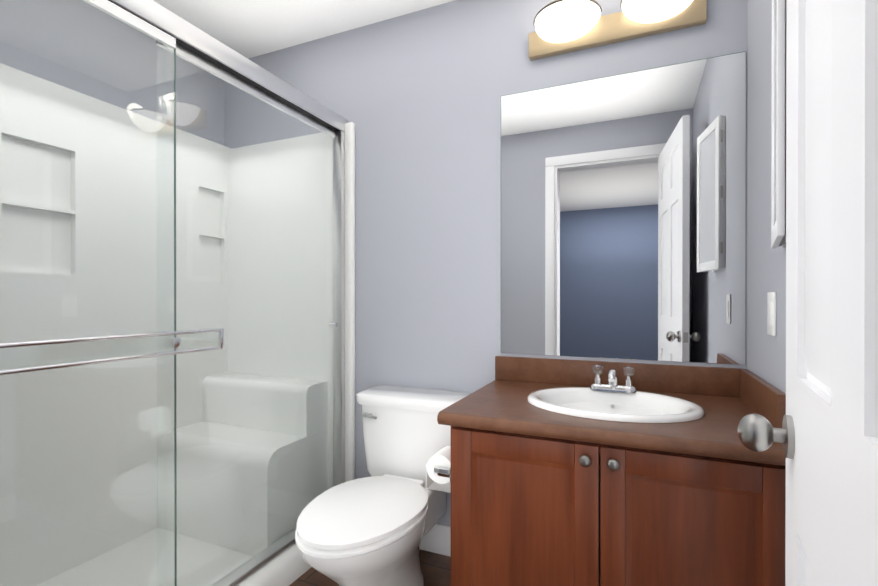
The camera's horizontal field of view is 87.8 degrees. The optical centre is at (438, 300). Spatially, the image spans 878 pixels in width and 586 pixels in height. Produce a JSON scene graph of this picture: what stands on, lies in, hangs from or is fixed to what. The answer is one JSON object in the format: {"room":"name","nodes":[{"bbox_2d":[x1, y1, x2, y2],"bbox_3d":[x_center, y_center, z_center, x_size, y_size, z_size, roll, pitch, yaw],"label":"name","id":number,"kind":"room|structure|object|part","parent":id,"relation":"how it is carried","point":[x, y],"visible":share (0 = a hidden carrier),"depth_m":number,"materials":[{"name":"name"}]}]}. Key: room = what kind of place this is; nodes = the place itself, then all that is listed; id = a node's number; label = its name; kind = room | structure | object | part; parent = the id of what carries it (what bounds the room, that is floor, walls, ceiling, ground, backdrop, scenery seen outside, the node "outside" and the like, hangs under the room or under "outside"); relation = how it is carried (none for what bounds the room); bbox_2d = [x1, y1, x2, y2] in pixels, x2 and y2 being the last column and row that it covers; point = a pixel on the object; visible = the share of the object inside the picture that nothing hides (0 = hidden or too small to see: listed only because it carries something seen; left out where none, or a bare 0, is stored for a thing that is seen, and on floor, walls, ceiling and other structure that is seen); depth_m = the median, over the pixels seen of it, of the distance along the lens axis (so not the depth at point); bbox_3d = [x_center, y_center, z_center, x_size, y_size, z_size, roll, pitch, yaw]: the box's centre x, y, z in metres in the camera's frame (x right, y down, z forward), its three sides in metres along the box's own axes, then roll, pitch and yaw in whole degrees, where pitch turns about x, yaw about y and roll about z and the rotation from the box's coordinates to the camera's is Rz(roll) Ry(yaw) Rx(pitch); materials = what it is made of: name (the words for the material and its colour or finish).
{"room":"bathroom","nodes":[
{"label":"bathroom","id":0,"kind":"room"},
{"bbox_2d":[153,0,454,58],"bbox_3d":[-0.470,-1.338,-0.565,5.040,0.060,5.374,0,0,24],"label":"ceiling","id":1,"kind":"structure","parent":0,"point":[247,29],"depth_m":2.12,"materials":[{"name":"white paint"}]},
{"bbox_2d":[289,549,450,585],"bbox_3d":[-0.470,1.162,-0.559,5.040,0.060,5.374,0,0,24],"label":"floor","id":2,"kind":"structure","parent":0,"point":[436,569],"depth_m":1.87,"materials":[{"name":"wood"}]},
{"bbox_2d":[0,0,354,585],"bbox_3d":[-1.143,0.127,1.598,0.876,2.000,1.710,0,0,24],"label":"shower stall","id":3,"kind":"object","parent":2,"relation":"on","point":[177,357],"visible":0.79,"depth_m":1.93,"materials":[{"name":"white plastic"}]},
{"bbox_3d":[-0.896,0.127,1.140,0.048,0.070,0.820,0,0,24],"label":"towel bar rail","id":4,"kind":"part","parent":3,"relation":"part of","materials":[{"name":"silver metal"}]},
{"bbox_3d":[-0.804,0.066,1.450,0.056,1.878,1.706,0,0,24],"label":"door frame rail","id":5,"kind":"part","parent":3,"relation":"part of","materials":[{"name":"silver metal"}]},
{"bbox_2d":[295,385,470,585],"bbox_3d":[-0.203,0.761,1.677,0.512,0.730,0.796,0,0,24],"label":"toilet","id":6,"kind":"object","parent":2,"relation":"on","point":[374,529],"visible":0.88,"depth_m":1.62,"materials":[{"name":"white ceramic"}]},
{"bbox_2d":[437,356,785,585],"bbox_3d":[0.525,0.680,1.465,0.889,0.893,0.620,0,0,24],"label":"bathroom vanity","id":7,"kind":"object","parent":2,"relation":"on","point":[566,472],"visible":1,"depth_m":1.25,"materials":[{"name":"brown wood"}]},
{"bbox_2d":[426,446,450,488],"bbox_3d":[0.025,0.554,1.507,0.102,0.116,0.164,0,0,24],"label":"paper holder","id":8,"kind":"object","parent":7,"relation":"attached to","point":[438,467],"visible":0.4,"depth_m":1.47,"materials":[{"name":"white paper"}]},
{"bbox_3d":[0.228,0.702,1.285,0.420,0.628,0.053,0,0,24],"label":"door","id":9,"kind":"part","parent":7,"relation":"part of","materials":[{"name":"brown wood"}]},
{"bbox_2d":[590,365,636,392],"bbox_3d":[0.601,0.277,1.582,0.156,0.086,0.128,0,0,24],"label":"faucet","id":10,"kind":"object","parent":7,"relation":"on","point":[612,386],"depth_m":1.60,"materials":[{"name":"silver metal"}]},
{"bbox_2d":[527,387,704,422],"bbox_3d":[0.547,0.396,1.459,0.524,0.159,0.410,0,0,24],"label":"sink","id":11,"kind":"object","parent":7,"relation":"in","point":[602,404],"depth_m":1.52,"materials":[{"name":"white ceramic"}]},
{"bbox_3d":[0.616,0.702,1.116,0.420,0.628,0.053,0,0,24],"label":"door","id":12,"kind":"part","parent":7,"relation":"part of","materials":[{"name":"brown wood"}]},
{"bbox_2d":[0,0,785,525],"bbox_3d":[-0.781,-0.090,0.439,2.710,2.440,0.120,0,0,24],"label":"wall","id":13,"kind":"structure","parent":0,"point":[414,98],"depth_m":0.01,"materials":[{"name":"grey paint"}]},
{"bbox_2d":[420,523,450,556],"bbox_3d":[-0.072,1.060,2.060,0.705,0.130,0.013,0,0,24],"label":"baseboard","id":14,"kind":"structure","parent":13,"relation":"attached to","point":[436,538],"depth_m":2.01,"materials":[{"name":"white"}]},
{"bbox_2d":[529,0,706,60],"bbox_3d":[0.627,-1.040,1.669,0.625,0.123,0.159,0,0,24],"label":"sconce","id":15,"kind":"object","parent":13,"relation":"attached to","point":[564,26],"visible":1,"depth_m":1.69,"materials":[{"name":"beige metal"}]},
{"bbox_3d":[0.622,-1.052,1.658,0.569,0.089,0.124,0,0,24],"label":"lamp shade","id":16,"kind":"part","parent":15,"relation":"part of","materials":[{"name":"white glass"}]},
{"bbox_2d":[501,51,745,364],"bbox_3d":[0.657,-0.317,1.742,0.866,1.077,0.005,0,0,24],"label":"mirror","id":17,"kind":"object","parent":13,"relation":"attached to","point":[623,216],"visible":1,"depth_m":1.71,"materials":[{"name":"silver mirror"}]},
{"bbox_2d":[767,292,775,335],"bbox_3d":[0.922,0.037,1.267,0.008,0.120,0.074,0,0,24],"label":"light switch","id":18,"kind":"object","parent":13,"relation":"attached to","point":[771,313],"visible":1,"depth_m":1.25,"materials":[{"name":"white plastic"}]},
{"bbox_2d":[771,0,786,247],"bbox_3d":[0.794,-0.464,1.059,0.078,0.660,0.298,0,0,24],"label":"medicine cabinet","id":19,"kind":"object","parent":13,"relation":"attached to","point":[778,147],"visible":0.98,"depth_m":0.95,"materials":[{"name":"white wood"}]},
{"bbox_2d":[737,0,877,585],"bbox_3d":[0.414,0.062,0.393,0.187,2.124,0.765,0,0,24],"label":"door","id":20,"kind":"structure","parent":13,"relation":"in","point":[826,434],"depth_m":0.48,"materials":[{"name":"white wood"}]}
]}

